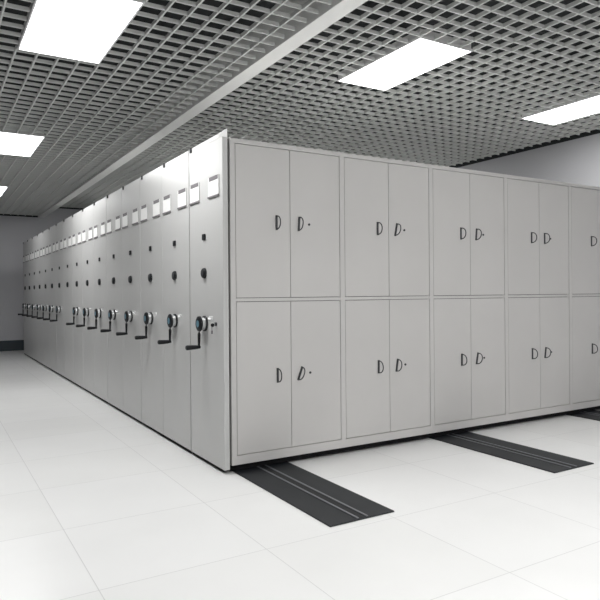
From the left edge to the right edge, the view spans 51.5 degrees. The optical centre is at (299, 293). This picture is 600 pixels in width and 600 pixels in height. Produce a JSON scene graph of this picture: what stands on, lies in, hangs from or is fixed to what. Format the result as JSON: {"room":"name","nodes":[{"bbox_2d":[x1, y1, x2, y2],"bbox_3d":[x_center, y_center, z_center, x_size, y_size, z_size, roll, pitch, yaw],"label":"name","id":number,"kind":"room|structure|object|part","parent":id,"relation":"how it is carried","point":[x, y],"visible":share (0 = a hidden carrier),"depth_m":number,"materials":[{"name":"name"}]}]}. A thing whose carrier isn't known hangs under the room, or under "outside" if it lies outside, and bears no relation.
{"room":"archive storage room","nodes":[
{"label":"archive storage room","id":0,"kind":"room"},
{"bbox_2d":[0,208,80,340],"bbox_3d":[-5.912,-0.354,14.588,10.070,3.300,0.120,0,0,-31],"label":"wall","id":1,"kind":"structure","parent":0,"point":[14,230],"depth_m":14.17,"materials":[{"name":"paint"}]},
{"bbox_2d":[0,340,23,350],"bbox_3d":[-5.864,1.178,14.528,10.070,0.235,0.020,0,0,-31],"label":"baseboard","id":2,"kind":"structure","parent":1,"relation":"attached to","point":[10,345],"depth_m":14.12,"materials":[{"name":"grey"}]},
{"bbox_2d":[0,0,331,215],"bbox_3d":[-2.952,-1.811,4.558,4.750,0.028,19.940,0,0,-31],"label":"ceiling","id":3,"kind":"structure","parent":0,"point":[32,190],"depth_m":5.62,"materials":[{"name":"grey metal"}]},
{"bbox_2d":[0,186,7,196],"bbox_3d":[-5.436,-1.809,10.752,0.592,0.087,1.192,0,0,-31],"label":"ceiling lamp","id":4,"kind":"object","parent":3,"relation":"attached to","point":[2,188],"visible":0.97,"depth_m":10.65,"materials":[{"name":"white plastic"}]},
{"bbox_2d":[0,125,44,156],"bbox_3d":[-3.482,-1.824,7.494,0.592,0.087,1.192,0,0,-31],"label":"ceiling lamp","id":5,"kind":"object","parent":3,"relation":"attached to","point":[22,143],"visible":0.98,"depth_m":7.38,"materials":[{"name":"white plastic"}]},
{"bbox_2d":[17,0,144,63],"bbox_3d":[-1.528,-1.840,4.235,0.592,0.087,1.192,0,0,-31],"label":"ceiling lamp","id":6,"kind":"object","parent":3,"relation":"attached to","point":[80,30],"visible":1,"depth_m":4.21,"materials":[{"name":"white plastic"}]},
{"bbox_2d":[38,0,366,217],"bbox_3d":[-0.856,-1.961,5.843,0.132,0.315,20.088,0,0,-31],"label":"ceiling beam","id":7,"kind":"structure","parent":3,"relation":"attached to","point":[328,15],"depth_m":5.18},
{"bbox_2d":[0,350,599,599],"bbox_3d":[-0.702,1.331,5.922,10.310,0.150,20.330,0,0,-31],"label":"floor","id":8,"kind":"structure","parent":0,"point":[96,503],"depth_m":3.46,"materials":[{"name":"white tile"}]},
{"bbox_2d":[232,461,393,526],"bbox_3d":[-2.785,1.266,8.658,0.440,0.012,12.190,0,0,-31],"label":"floor track","id":9,"kind":"object","parent":8,"relation":"on","point":[331,504],"visible":0.41,"depth_m":3.85,"materials":[{"name":"black metal"}]},
{"bbox_2d":[18,241,27,355],"bbox_3d":[-3.360,0.084,14.331,5.765,2.360,0.642,0,0,-31],"label":"shelving unit","id":10,"kind":"object","parent":9,"relation":"on","point":[25,265],"visible":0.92,"depth_m":12.90,"materials":[{"name":"silver metal"}]},
{"bbox_3d":[-5.686,0.094,12.936,0.040,2.340,0.642,0,0,-31],"label":"panel","id":11,"kind":"part","parent":10,"relation":"part of","materials":[{"name":"grey metal"}]},
{"bbox_2d":[22,238,32,358],"bbox_3d":[-3.026,0.081,13.774,5.765,2.360,0.642,0,0,-31],"label":"shelving unit","id":12,"kind":"object","parent":9,"relation":"on","point":[29,242],"visible":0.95,"depth_m":12.34,"materials":[{"name":"silver metal"}]},
{"bbox_3d":[-5.352,0.092,12.379,0.040,2.340,0.642,0,0,-31],"label":"panel","id":13,"kind":"part","parent":12,"relation":"part of","materials":[{"name":"grey metal"}]},
{"bbox_2d":[26,235,37,361],"bbox_3d":[-2.691,0.078,13.217,5.765,2.360,0.642,0,0,-31],"label":"shelving unit","id":14,"kind":"object","parent":9,"relation":"on","point":[34,239],"visible":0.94,"depth_m":11.78,"materials":[{"name":"silver metal"}]},
{"bbox_3d":[-5.018,0.089,11.822,0.040,2.340,0.642,0,0,-31],"label":"panel","id":15,"kind":"part","parent":14,"relation":"part of","materials":[{"name":"grey metal"}]},
{"bbox_2d":[31,233,43,364],"bbox_3d":[-2.357,0.076,12.659,5.765,2.360,0.642,0,0,-31],"label":"shelving unit","id":16,"kind":"object","parent":9,"relation":"on","point":[39,236],"visible":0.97,"depth_m":11.22,"materials":[{"name":"silver metal"}]},
{"bbox_3d":[-4.684,0.086,11.264,0.040,2.340,0.642,0,0,-31],"label":"panel","id":17,"kind":"part","parent":16,"relation":"part of","materials":[{"name":"grey metal"}]},
{"bbox_2d":[37,229,49,368],"bbox_3d":[-2.023,0.073,12.102,5.765,2.360,0.642,0,0,-31],"label":"shelving unit","id":18,"kind":"object","parent":9,"relation":"on","point":[46,326],"visible":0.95,"depth_m":10.66,"materials":[{"name":"silver metal"}]},
{"bbox_3d":[-4.349,0.084,10.707,0.040,2.340,0.642,0,0,-31],"label":"panel","id":19,"kind":"part","parent":18,"relation":"part of","materials":[{"name":"grey metal"}]},
{"bbox_2d":[43,225,56,372],"bbox_3d":[-1.691,0.070,11.548,5.765,2.360,0.642,0,0,-31],"label":"shelving unit","id":20,"kind":"object","parent":9,"relation":"on","point":[52,231],"visible":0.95,"depth_m":10.11,"materials":[{"name":"silver metal"}]},
{"bbox_3d":[-4.017,0.081,10.153,0.040,2.340,0.642,0,0,-31],"label":"panel","id":21,"kind":"part","parent":20,"relation":"part of","materials":[{"name":"grey metal"}]},
{"bbox_2d":[50,221,64,377],"bbox_3d":[-1.355,0.068,10.988,5.765,2.360,0.642,0,0,-31],"label":"shelving unit","id":22,"kind":"object","parent":9,"relation":"on","point":[59,320],"visible":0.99,"depth_m":9.55,"materials":[{"name":"silver metal"}]},
{"bbox_3d":[-3.681,0.079,9.593,0.040,2.340,0.642,0,0,-31],"label":"panel","id":23,"kind":"part","parent":22,"relation":"part of","materials":[{"name":"grey metal"}]},
{"bbox_2d":[63,216,73,382],"bbox_3d":[-0.966,0.065,10.464,5.637,2.360,0.642,0,0,-31],"label":"shelving unit","id":24,"kind":"object","parent":9,"relation":"on","point":[67,223],"visible":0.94,"depth_m":9.01,"materials":[{"name":"silver metal"}]},
{"bbox_2d":[66,210,83,388],"bbox_3d":[-0.687,0.063,9.873,5.765,2.360,0.642,0,0,-31],"label":"shelving unit","id":25,"kind":"object","parent":9,"relation":"on","point":[77,310],"visible":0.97,"depth_m":8.44,"materials":[{"name":"silver metal"}]},
{"bbox_3d":[-3.070,0.295,8.444,0.025,0.223,0.114,0,0,-31],"label":"hub arm","id":26,"kind":"part","parent":25,"relation":"part of","materials":[{"name":"black plastic"}]},
{"bbox_3d":[-3.013,0.073,8.479,0.040,2.340,0.642,0,0,-31],"label":"panel","id":27,"kind":"part","parent":25,"relation":"part of","materials":[{"name":"grey metal"}]},
{"bbox_2d":[76,204,94,394],"bbox_3d":[-0.353,0.060,9.316,5.765,2.360,0.642,0,0,-31],"label":"shelving unit","id":28,"kind":"object","parent":9,"relation":"on","point":[87,213],"visible":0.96,"depth_m":7.88,"materials":[{"name":"silver metal"}]},
{"bbox_3d":[-2.736,0.293,7.886,0.025,0.223,0.114,0,0,-31],"label":"hub arm","id":29,"kind":"part","parent":28,"relation":"part of","materials":[{"name":"black plastic"}]},
{"bbox_3d":[-2.679,0.071,7.921,0.040,2.340,0.642,0,0,-31],"label":"panel","id":30,"kind":"part","parent":28,"relation":"part of","materials":[{"name":"grey metal"}]},
{"bbox_2d":[87,197,108,402],"bbox_3d":[-0.020,0.057,8.762,5.765,2.360,0.642,0,0,-31],"label":"shelving unit","id":31,"kind":"object","parent":9,"relation":"on","point":[99,207],"visible":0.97,"depth_m":7.32,"materials":[{"name":"silver metal"}]},
{"bbox_3d":[-2.403,0.290,7.332,0.025,0.223,0.114,0,0,-31],"label":"hub arm","id":32,"kind":"part","parent":31,"relation":"part of","materials":[{"name":"black plastic"}]},
{"bbox_3d":[-2.346,0.068,7.367,0.040,2.340,0.642,0,0,-31],"label":"panel","id":33,"kind":"part","parent":31,"relation":"part of","materials":[{"name":"grey metal"}]},
{"bbox_2d":[100,188,123,412],"bbox_3d":[0.316,0.055,8.202,5.765,2.360,0.642,0,0,-31],"label":"shelving unit","id":34,"kind":"object","parent":9,"relation":"on","point":[114,200],"visible":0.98,"depth_m":6.76,"materials":[{"name":"silver metal"}]},
{"bbox_3d":[-2.067,0.288,6.772,0.025,0.223,0.114,0,0,-31],"label":"hub arm","id":35,"kind":"part","parent":34,"relation":"part of","materials":[{"name":"black plastic"}]},
{"bbox_2d":[116,178,142,422],"bbox_3d":[0.648,0.052,7.648,5.765,2.360,0.642,0,0,-31],"label":"shelving unit","id":36,"kind":"object","parent":9,"relation":"on","point":[131,256],"visible":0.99,"depth_m":6.21,"materials":[{"name":"silver metal"}]},
{"bbox_3d":[-1.735,0.285,6.218,0.025,0.223,0.114,0,0,-31],"label":"hub arm","id":37,"kind":"part","parent":36,"relation":"part of","materials":[{"name":"black plastic"}]},
{"bbox_2d":[135,166,164,436],"bbox_3d":[0.984,0.050,7.088,5.765,2.360,0.642,0,0,-31],"label":"shelving unit","id":38,"kind":"object","parent":9,"relation":"on","point":[150,183],"visible":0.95,"depth_m":5.65,"materials":[{"name":"silver metal"}]},
{"bbox_3d":[-1.399,0.282,5.658,0.025,0.223,0.114,0,0,-31],"label":"hub arm","id":39,"kind":"part","parent":38,"relation":"part of","materials":[{"name":"black plastic"}]},
{"bbox_2d":[157,151,191,452],"bbox_3d":[1.317,0.047,6.533,5.765,2.360,0.642,0,0,-31],"label":"shelving unit","id":40,"kind":"object","parent":9,"relation":"on","point":[175,173],"visible":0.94,"depth_m":5.09,"materials":[{"name":"silver metal"}]},
{"bbox_3d":[-1.066,0.280,5.103,0.025,0.223,0.114,0,0,-31],"label":"hub arm","id":41,"kind":"part","parent":40,"relation":"part of","materials":[{"name":"black plastic"}]},
{"bbox_3d":[-2.812,1.262,8.648,0.012,0.004,12.180,0,0,-31],"label":"rail","id":42,"kind":"part","parent":9,"relation":"part of","materials":[{"name":"silver metal"}]},
{"bbox_3d":[-2.758,1.261,8.681,0.012,0.004,12.180,0,0,-31],"label":"rail","id":43,"kind":"part","parent":9,"relation":"part of","materials":[{"name":"silver metal"}]},
{"bbox_2d":[185,129,599,471],"bbox_3d":[1.668,0.030,5.946,5.765,2.388,0.696,0,0,-31],"label":"shelving unit","id":44,"kind":"object","parent":9,"relation":"on","point":[353,301],"visible":1,"depth_m":4.96,"materials":[{"name":"silver metal"}]},
{"bbox_3d":[-0.739,0.277,4.558,0.025,0.223,0.114,0,0,-31],"label":"hub arm","id":45,"kind":"part","parent":44,"relation":"part of","materials":[{"name":"black plastic"}]},
{"bbox_3d":[-0.675,0.041,4.579,0.040,2.373,0.632,0,0,-31],"label":"panel","id":46,"kind":"part","parent":44,"relation":"part of","materials":[{"name":"grey metal"}]},
{"bbox_3d":[-0.266,-0.510,4.470,0.437,1.079,0.018,0,0,-31],"label":"door","id":47,"kind":"part","parent":44,"relation":"part of","materials":[{"name":"grey metal"}]},
{"bbox_3d":[-0.258,0.595,4.470,0.437,1.070,0.018,0,0,-31],"label":"door","id":48,"kind":"part","parent":44,"relation":"part of","materials":[{"name":"grey metal"}]},
{"bbox_3d":[-0.154,-0.514,4.488,0.015,0.106,0.065,0,0,-31],"label":"handle","id":49,"kind":"part","parent":44,"relation":"part of","materials":[{"name":"black metal"}]},
{"bbox_3d":[-0.146,0.594,4.488,0.015,0.106,0.065,0,0,-31],"label":"handle","id":50,"kind":"part","parent":44,"relation":"part of","materials":[{"name":"black metal"}]},
{"bbox_3d":[0.009,-0.515,4.586,0.015,0.106,0.065,4,-2,-31],"label":"handle","id":51,"kind":"part","parent":44,"relation":"part of","materials":[{"name":"black metal"}]},
{"bbox_3d":[0.017,0.593,4.586,0.015,0.106,0.065,23,-12,-29],"label":"handle","id":52,"kind":"part","parent":44,"relation":"part of","materials":[{"name":"black metal"}]},
{"bbox_3d":[0.112,-0.513,4.696,0.437,1.079,0.018,0,0,-31],"label":"door","id":53,"kind":"part","parent":44,"relation":"part of","materials":[{"name":"grey metal"}]},
{"bbox_3d":[0.121,0.592,4.696,0.437,1.070,0.018,0,0,-31],"label":"door","id":54,"kind":"part","parent":44,"relation":"part of","materials":[{"name":"grey metal"}]},
{"bbox_3d":[0.529,-0.517,4.946,0.432,1.079,0.018,0,0,-31],"label":"door","id":55,"kind":"part","parent":44,"relation":"part of","materials":[{"name":"grey metal"}]},
{"bbox_3d":[0.537,0.589,4.946,0.432,1.070,0.018,0,0,-31],"label":"door","id":56,"kind":"part","parent":44,"relation":"part of","materials":[{"name":"grey metal"}]},
{"bbox_3d":[0.638,-0.520,4.963,0.015,0.106,0.065,0,0,-31],"label":"handle","id":57,"kind":"part","parent":44,"relation":"part of","materials":[{"name":"black metal"}]},
{"bbox_3d":[0.647,0.588,4.963,0.015,0.106,0.065,0,0,-31],"label":"handle","id":58,"kind":"part","parent":44,"relation":"part of","materials":[{"name":"black metal"}]},
{"bbox_3d":[0.801,-0.521,5.061,0.015,0.106,0.065,12,-7,-30],"label":"handle","id":59,"kind":"part","parent":44,"relation":"part of","materials":[{"name":"black metal"}]},
{"bbox_3d":[0.810,0.587,5.061,0.015,0.106,0.065,10,-5,-31],"label":"handle","id":60,"kind":"part","parent":44,"relation":"part of","materials":[{"name":"black metal"}]},
{"bbox_3d":[0.902,-0.520,5.170,0.432,1.079,0.018,0,0,-31],"label":"door","id":61,"kind":"part","parent":44,"relation":"part of","materials":[{"name":"grey metal"}]},
{"bbox_3d":[0.911,0.586,5.170,0.432,1.070,0.018,0,0,-31],"label":"door","id":62,"kind":"part","parent":44,"relation":"part of","materials":[{"name":"grey metal"}]},
{"bbox_3d":[1.318,-0.523,5.420,0.436,1.079,0.018,0,0,-31],"label":"door","id":63,"kind":"part","parent":44,"relation":"part of","materials":[{"name":"grey metal"}]},
{"bbox_3d":[1.327,0.583,5.420,0.436,1.070,0.018,0,0,-31],"label":"door","id":64,"kind":"part","parent":44,"relation":"part of","materials":[{"name":"grey metal"}]},
{"bbox_3d":[1.429,-0.526,5.438,0.015,0.106,0.065,0,0,-31],"label":"handle","id":65,"kind":"part","parent":44,"relation":"part of","materials":[{"name":"black metal"}]},
{"bbox_3d":[1.438,0.582,5.438,0.015,0.106,0.065,0,0,-31],"label":"handle","id":66,"kind":"part","parent":44,"relation":"part of","materials":[{"name":"black metal"}]},
{"bbox_3d":[1.592,-0.527,5.536,0.015,0.106,0.065,5,-3,-31],"label":"handle","id":67,"kind":"part","parent":44,"relation":"part of","materials":[{"name":"black metal"}]},
{"bbox_3d":[1.601,0.581,5.536,0.015,0.106,0.065,13,-7,-30],"label":"handle","id":68,"kind":"part","parent":44,"relation":"part of","materials":[{"name":"black metal"}]},
{"bbox_3d":[1.695,-0.526,5.646,0.436,1.079,0.018,0,0,-31],"label":"door","id":69,"kind":"part","parent":44,"relation":"part of","materials":[{"name":"grey metal"}]},
{"bbox_3d":[1.704,0.580,5.646,0.436,1.070,0.018,0,0,-31],"label":"door","id":70,"kind":"part","parent":44,"relation":"part of","materials":[{"name":"grey metal"}]},
{"bbox_3d":[2.115,-0.529,5.897,0.441,1.079,0.018,0,0,-31],"label":"door","id":71,"kind":"part","parent":44,"relation":"part of","materials":[{"name":"grey metal"}]},
{"bbox_3d":[2.123,0.577,5.897,0.441,1.070,0.018,0,0,-31],"label":"door","id":72,"kind":"part","parent":44,"relation":"part of","materials":[{"name":"grey metal"}]},
{"bbox_3d":[2.400,0.574,6.015,0.015,0.106,0.065,10,-5,-31],"label":"handle","id":73,"kind":"part","parent":44,"relation":"part of","materials":[{"name":"black metal"}]},
{"bbox_3d":[2.496,-0.532,6.126,0.441,1.079,0.018,0,0,-31],"label":"door","id":74,"kind":"part","parent":44,"relation":"part of","materials":[{"name":"grey metal"}]},
{"bbox_3d":[2.505,0.574,6.126,0.441,1.070,0.018,0,0,-31],"label":"door","id":75,"kind":"part","parent":44,"relation":"part of","materials":[{"name":"grey metal"}]},
{"bbox_3d":[2.915,-0.535,6.377,0.432,1.079,0.018,0,0,-31],"label":"door","id":76,"kind":"part","parent":44,"relation":"part of","materials":[{"name":"grey metal"}]},
{"bbox_3d":[2.923,0.570,6.377,0.432,1.070,0.018,0,0,-31],"label":"door","id":77,"kind":"part","parent":44,"relation":"part of","materials":[{"name":"grey metal"}]},
{"bbox_3d":[3.289,-0.538,6.601,0.432,1.079,0.018,0,0,-31],"label":"door","id":78,"kind":"part","parent":44,"relation":"part of","materials":[{"name":"grey metal"}]},
{"bbox_3d":[3.298,0.567,6.601,0.432,1.070,0.018,0,0,-31],"label":"door","id":79,"kind":"part","parent":44,"relation":"part of","materials":[{"name":"grey metal"}]},
{"bbox_2d":[429,431,593,472],"bbox_3d":[-1.199,1.253,9.610,0.440,0.012,12.190,0,0,-31],"label":"floor track","id":80,"kind":"object","parent":8,"relation":"on","point":[525,455],"visible":0.41,"depth_m":4.81,"materials":[{"name":"black metal"}]},
{"bbox_3d":[-1.225,1.250,9.600,0.012,0.004,12.180,0,0,-31],"label":"rail","id":81,"kind":"part","parent":80,"relation":"part of","materials":[{"name":"silver metal"}]},
{"bbox_3d":[-1.171,1.249,9.632,0.012,0.004,12.180,0,0,-31],"label":"rail","id":82,"kind":"part","parent":80,"relation":"part of","materials":[{"name":"silver metal"}]},
{"bbox_2d":[566,410,599,420],"bbox_3d":[0.388,1.241,10.561,0.440,0.012,12.190,0,0,-31],"label":"floor track","id":83,"kind":"object","parent":8,"relation":"on","point":[592,414],"visible":0.02,"depth_m":6.25,"materials":[{"name":"black metal"}]},
{"bbox_2d":[0,0,599,216],"bbox_3d":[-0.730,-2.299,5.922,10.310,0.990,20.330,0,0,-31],"label":"grid","id":84,"kind":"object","parent":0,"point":[262,3],"depth_m":7.31,"materials":[{"name":"black metal"}]},
{"bbox_2d":[61,0,599,207],"bbox_3d":[1.390,-2.091,7.163,5.060,0.031,19.940,0,0,-31],"label":"ceiling","id":85,"kind":"structure","parent":0,"point":[132,170],"depth_m":6.68,"materials":[{"name":"grey metal"}]},
{"bbox_2d":[227,135,266,141],"bbox_3d":[-1.009,-2.089,8.908,0.592,0.087,1.192,0,0,-31],"label":"ceiling lamp","id":86,"kind":"object","parent":85,"relation":"attached to","point":[244,138],"visible":0.1,"depth_m":8.39,"materials":[{"name":"white"}]},
{"bbox_2d":[337,28,472,90],"bbox_3d":[0.920,-2.104,5.692,0.592,0.087,1.192,0,0,-31],"label":"ceiling lamp","id":87,"kind":"object","parent":85,"relation":"attached to","point":[414,58],"visible":0.98,"depth_m":5.56,"materials":[{"name":"white plastic"}]},
{"bbox_2d":[521,88,599,124],"bbox_3d":[3.192,-2.122,7.055,0.592,0.087,1.192,0,0,-31],"label":"ceiling lamp","id":88,"kind":"object","parent":85,"relation":"attached to","point":[584,106],"visible":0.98,"depth_m":7.15,"materials":[{"name":"white plastic"}]},
{"bbox_2d":[458,133,599,186],"bbox_3d":[3.654,-0.423,8.542,0.120,3.290,20.090,0,0,-31],"label":"wall","id":89,"kind":"structure","parent":0,"point":[576,161],"depth_m":8.57,"materials":[{"name":"white paint"}]}
]}

